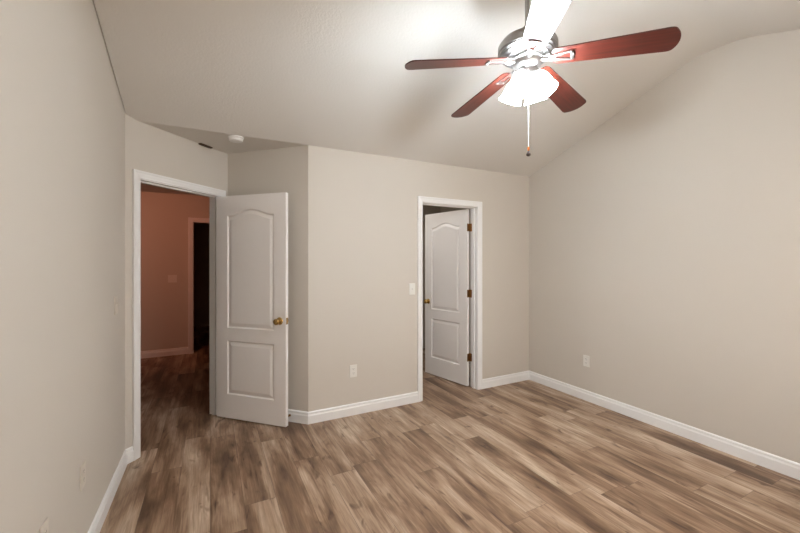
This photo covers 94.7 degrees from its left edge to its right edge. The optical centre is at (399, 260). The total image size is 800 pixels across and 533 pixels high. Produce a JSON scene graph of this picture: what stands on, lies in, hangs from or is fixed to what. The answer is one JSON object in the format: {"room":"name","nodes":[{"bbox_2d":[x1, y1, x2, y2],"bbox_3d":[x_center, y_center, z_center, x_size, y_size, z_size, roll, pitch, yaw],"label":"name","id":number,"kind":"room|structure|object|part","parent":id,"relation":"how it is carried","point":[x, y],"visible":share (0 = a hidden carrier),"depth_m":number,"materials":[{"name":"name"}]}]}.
{"room":"empty bedroom","nodes":[
{"label":"empty bedroom","id":0,"kind":"room"},
{"bbox_2d":[0,0,124,532],"bbox_3d":[-1.137,-0.150,0.913,0.115,3.176,3.835,0,0,-27],"label":"wall","id":1,"kind":"structure","parent":0,"point":[62,111],"depth_m":1.48,"materials":[{"name":"beige paint"}]},
{"bbox_2d":[39,517,48,532],"bbox_3d":[-1.281,1.001,1.327,0.008,0.115,0.070,0,0,-27],"label":"electrical outlet","id":2,"kind":"object","parent":1,"relation":"attached to","point":[44,528],"visible":1,"depth_m":1.33,"materials":[{"name":"beige plastic"}]},
{"bbox_2d":[80,460,85,491],"bbox_3d":[-1.488,1.008,1.730,0.008,0.115,0.070,0,0,-27],"label":"electrical outlet","id":3,"kind":"object","parent":1,"relation":"attached to","point":[83,466],"visible":1,"depth_m":1.72,"materials":[{"name":"beige plastic"}]},
{"bbox_2d":[88,446,133,532],"bbox_3d":[-1.089,1.385,0.996,0.046,0.105,3.708,0,0,-27],"label":"baseboard","id":4,"kind":"structure","parent":1,"relation":"attached to","point":[127,457],"depth_m":2.18,"materials":[{"name":"white paint"}]},
{"bbox_2d":[114,296,119,314],"bbox_3d":[-1.797,0.283,2.345,0.022,0.115,0.070,0,0,-27],"label":"light switch","id":5,"kind":"object","parent":1,"relation":"attached to","point":[116,304],"visible":1,"depth_m":2.34,"materials":[{"name":"beige plastic"}]},
{"bbox_3d":[-1.804,0.283,2.342,0.006,0.115,0.070,0,0,-27],"label":"plate","id":6,"kind":"part","parent":5,"relation":"part of","materials":[{"name":"beige plastic"}]},
{"bbox_2d":[141,191,209,350],"bbox_3d":[-3.390,0.208,5.709,3.200,2.459,0.115,0,0,-27],"label":"wall","id":7,"kind":"structure","parent":0,"point":[164,216],"depth_m":5.57,"materials":[{"name":"beige paint"}]},
{"bbox_2d":[141,347,187,358],"bbox_3d":[-3.984,1.385,5.330,1.596,0.105,0.015,0,0,-27],"label":"baseboard","id":8,"kind":"structure","parent":7,"relation":"attached to","point":[184,350],"depth_m":5.55,"materials":[{"name":"white paint"}]},
{"bbox_2d":[168,275,176,282],"bbox_3d":[-3.458,0.273,5.597,0.116,0.115,0.022,0,0,-27],"label":"light switch","id":9,"kind":"object","parent":7,"relation":"attached to","point":[171,278],"visible":1,"depth_m":5.60,"materials":[{"name":"white plastic"}]},
{"bbox_2d":[188,217,209,353],"bbox_3d":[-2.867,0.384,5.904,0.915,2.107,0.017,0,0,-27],"label":"trim","id":10,"kind":"structure","parent":7,"relation":"attached to","point":[190,220],"depth_m":5.70,"materials":[{"name":"white paint"}]},
{"bbox_2d":[125,114,227,448],"bbox_3d":[-1.839,0.198,3.111,0.115,2.480,1.127,0,0,18],"label":"wall","id":11,"kind":"structure","parent":0,"point":[148,148],"depth_m":2.76,"materials":[{"name":"beige paint"}]},
{"bbox_2d":[132,169,225,460],"bbox_3d":[-1.785,0.389,3.064,0.017,2.098,0.875,0,0,18],"label":"trim","id":12,"kind":"structure","parent":11,"relation":"attached to","point":[137,175],"depth_m":2.67,"materials":[{"name":"white paint"}]},
{"bbox_2d":[141,179,219,414],"bbox_3d":[-1.848,0.411,3.084,0.115,2.054,0.787,0,0,18],"label":"trim","id":13,"kind":"structure","parent":11,"relation":"attached to","point":[213,198],"depth_m":3.43,"materials":[{"name":"white paint"}]},
{"bbox_2d":[217,192,288,426],"bbox_3d":[-1.324,0.419,3.286,0.760,2.014,0.164,0,0,18],"label":"door","id":14,"kind":"structure","parent":11,"relation":"in","point":[252,229],"depth_m":3.26,"materials":[{"name":"white paint"}]},
{"bbox_3d":[-1.325,0.073,3.286,0.503,1.070,0.035,0,0,18],"label":"panel","id":15,"kind":"part","parent":14,"relation":"part of","materials":[{"name":"white paint"}]},
{"bbox_3d":[-1.325,0.968,3.286,0.503,0.490,0.035,0,0,18],"label":"panel","id":16,"kind":"part","parent":14,"relation":"part of","materials":[{"name":"white paint"}]},
{"bbox_3d":[-1.046,0.520,3.145,0.066,0.066,0.064,0,0,18],"label":"knob","id":17,"kind":"part","parent":14,"relation":"part of","materials":[{"name":"gold metal"}]},
{"bbox_2d":[194,223,209,326],"bbox_3d":[-3.481,0.159,7.197,2.600,2.559,2.615,0,0,-27],"label":"wall","id":18,"kind":"structure","parent":0,"point":[201,230],"depth_m":8.10,"materials":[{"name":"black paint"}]},
{"bbox_2d":[125,112,304,195],"bbox_3d":[-1.363,-1.071,4.351,5.561,0.100,4.385,0,0,-27],"label":"ceiling","id":19,"kind":"structure","parent":0,"point":[219,141],"depth_m":3.18,"materials":[{"name":"white paint"}]},
{"bbox_2d":[198,143,212,148],"bbox_3d":[-1.716,-1.014,3.255,0.030,0.014,0.130,0,0,18],"label":"ceiling vent","id":20,"kind":"object","parent":19,"relation":"in","point":[201,144],"visible":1,"depth_m":3.24,"materials":[{"name":"brown"}]},
{"bbox_2d":[228,135,243,142],"bbox_3d":[-1.357,-1.003,3.047,0.120,0.036,0.120,0,0,-27],"label":"smoke detector","id":21,"kind":"object","parent":19,"relation":"attached to","point":[232,138],"visible":1,"depth_m":3.02,"materials":[{"name":"white plastic"}]},
{"bbox_2d":[228,145,307,411],"bbox_3d":[-1.266,0.208,3.459,0.996,2.459,0.115,0,0,18],"label":"wall","id":22,"kind":"structure","parent":0,"point":[278,170],"depth_m":3.30,"materials":[{"name":"beige paint"}]},
{"bbox_2d":[288,391,417,423],"bbox_3d":[-0.715,1.385,3.446,1.864,0.105,0.392,0,0,-7],"label":"baseboard","id":23,"kind":"structure","parent":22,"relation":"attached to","point":[297,416],"depth_m":3.42,"materials":[{"name":"white paint"}]},
{"bbox_2d":[308,145,528,411],"bbox_3d":[0.405,0.208,3.942,2.792,2.459,0.115,0,0,-27],"label":"wall","id":24,"kind":"structure","parent":0,"point":[362,207],"depth_m":3.59,"materials":[{"name":"beige paint"}]},
{"bbox_2d":[350,364,356,377],"bbox_3d":[-0.435,1.030,3.440,0.070,0.115,0.008,0,0,-27],"label":"electrical outlet","id":25,"kind":"object","parent":24,"relation":"attached to","point":[353,368],"visible":1,"depth_m":3.44,"materials":[{"name":"white plastic"}]},
{"bbox_2d":[409,283,414,294],"bbox_3d":[0.126,0.286,3.722,0.070,0.115,0.022,0,0,-27],"label":"light switch","id":26,"kind":"object","parent":24,"relation":"attached to","point":[411,285],"visible":1,"depth_m":3.72,"materials":[{"name":"white plastic"}]},
{"bbox_2d":[424,209,470,385],"bbox_3d":[0.558,0.419,4.466,0.164,2.014,0.706,0,0,-39],"label":"door","id":27,"kind":"structure","parent":24,"relation":"in","point":[447,292],"depth_m":4.41,"materials":[{"name":"white paint"}]},
{"bbox_3d":[0.556,0.073,4.470,0.035,1.070,0.471,0,0,-39],"label":"panel","id":28,"kind":"part","parent":27,"relation":"part of","materials":[{"name":"white paint"}]},
{"bbox_3d":[0.556,0.968,4.470,0.035,0.490,0.471,0,0,-39],"label":"panel","id":29,"kind":"part","parent":27,"relation":"part of","materials":[{"name":"white paint"}]},
{"bbox_2d":[417,196,481,401],"bbox_3d":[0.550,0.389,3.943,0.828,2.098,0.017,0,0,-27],"label":"trim","id":30,"kind":"structure","parent":24,"relation":"attached to","point":[420,199],"depth_m":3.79,"materials":[{"name":"white paint"}]},
{"bbox_2d":[470,224,471,360],"bbox_3d":[0.814,0.362,4.198,0.002,1.570,0.037,0,0,-27],"label":"door hinges","id":31,"kind":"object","parent":24,"relation":"attached to","point":[470,224],"depth_m":4.20,"materials":[{"name":"gold metal"}]},
{"bbox_2d":[423,205,440,347],"bbox_3d":[-0.338,0.208,5.731,2.246,2.459,0.100,0,0,-27],"label":"wall","id":32,"kind":"structure","parent":0,"point":[427,209],"depth_m":6.06,"materials":[{"name":"beige paint"}]},
{"bbox_2d":[93,0,799,176],"bbox_3d":[0.734,-1.364,1.883,4.092,0.768,3.847,0,0,-27],"label":"ceiling","id":33,"kind":"structure","parent":0,"point":[333,74],"depth_m":2.53,"materials":[{"name":"white paint"}]},
{"bbox_2d":[405,0,680,156],"bbox_3d":[0.666,-1.083,2.019,1.269,1.089,1.230,0,0,-27],"label":"ceiling fan","id":34,"kind":"object","parent":33,"relation":"hanging from","point":[524,50],"visible":1,"depth_m":1.88,"materials":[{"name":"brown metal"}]},
{"bbox_3d":[0.292,-1.032,1.925,0.541,0.006,0.150,-7,13,-7],"label":"blade","id":35,"kind":"part","parent":34,"relation":"part of","materials":[{"name":"brown wood"}]},
{"bbox_3d":[0.514,-1.032,2.330,0.150,0.006,0.541,-13,-1,-26],"label":"blade","id":36,"kind":"part","parent":34,"relation":"part of","materials":[{"name":"brown wood"}]},
{"bbox_3d":[0.613,-0.924,2.040,0.123,0.136,0.128,0,0,-27],"label":"lamp shade","id":37,"kind":"part","parent":34,"relation":"part of","materials":[{"name":"white glass"}]},
{"bbox_3d":[0.616,-0.924,1.906,0.128,0.136,0.123,0,0,-27],"label":"lamp shade","id":38,"kind":"part","parent":34,"relation":"part of","materials":[{"name":"white glass"}]},
{"bbox_3d":[0.625,-0.940,1.917,0.055,0.084,0.055,0,0,-1],"label":"bulb","id":39,"kind":"part","parent":34,"relation":"part of","materials":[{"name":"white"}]},
{"bbox_3d":[0.666,-0.794,1.913,0.003,0.417,0.021,0,0,14],"label":"pull chain","id":40,"kind":"part","parent":34,"relation":"part of","materials":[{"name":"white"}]},
{"bbox_3d":[0.748,-0.924,2.043,0.128,0.136,0.123,0,0,-27],"label":"lamp shade","id":41,"kind":"part","parent":34,"relation":"part of","materials":[{"name":"white glass"}]},
{"bbox_3d":[0.750,-0.924,1.909,0.123,0.136,0.128,0,0,-27],"label":"lamp shade","id":42,"kind":"part","parent":34,"relation":"part of","materials":[{"name":"white glass"}]},
{"bbox_3d":[0.617,-1.032,1.587,0.150,0.006,0.541,12,8,8],"label":"blade","id":43,"kind":"part","parent":34,"relation":"part of","materials":[{"name":"brown wood"}]},
{"bbox_3d":[0.968,-1.032,2.243,0.541,0.006,0.150,9,-18,-43],"label":"blade","id":44,"kind":"part","parent":34,"relation":"part of","materials":[{"name":"brown wood"}]},
{"bbox_3d":[1.026,-1.032,1.785,0.541,0.006,0.150,7,-8,29],"label":"blade","id":45,"kind":"part","parent":34,"relation":"part of","materials":[{"name":"brown wood"}]},
{"bbox_2d":[100,326,799,532],"bbox_3d":[-1.242,1.498,4.270,5.900,0.120,10.070,0,0,-27],"label":"floor","id":46,"kind":"structure","parent":0,"point":[527,456],"depth_m":2.51,"materials":[{"name":"wood"}]},
{"bbox_2d":[441,29,799,462],"bbox_3d":[2.036,-0.095,3.700,0.115,3.066,5.885,0,0,-27],"label":"wall","id":47,"kind":"structure","parent":0,"point":[664,242],"depth_m":2.99,"materials":[{"name":"beige paint"}]},
{"bbox_2d":[583,355,589,366],"bbox_3d":[1.918,1.032,3.793,0.008,0.115,0.070,0,0,-27],"label":"electrical outlet","id":48,"kind":"object","parent":47,"relation":"attached to","point":[586,359],"visible":1,"depth_m":3.79,"materials":[{"name":"white plastic"}]},
{"bbox_2d":[482,371,799,479],"bbox_3d":[2.097,1.385,2.650,0.738,0.105,3.732,0,0,-27],"label":"baseboard","id":49,"kind":"structure","parent":47,"relation":"attached to","point":[773,462],"depth_m":3.11,"materials":[{"name":"white paint"}]}
]}

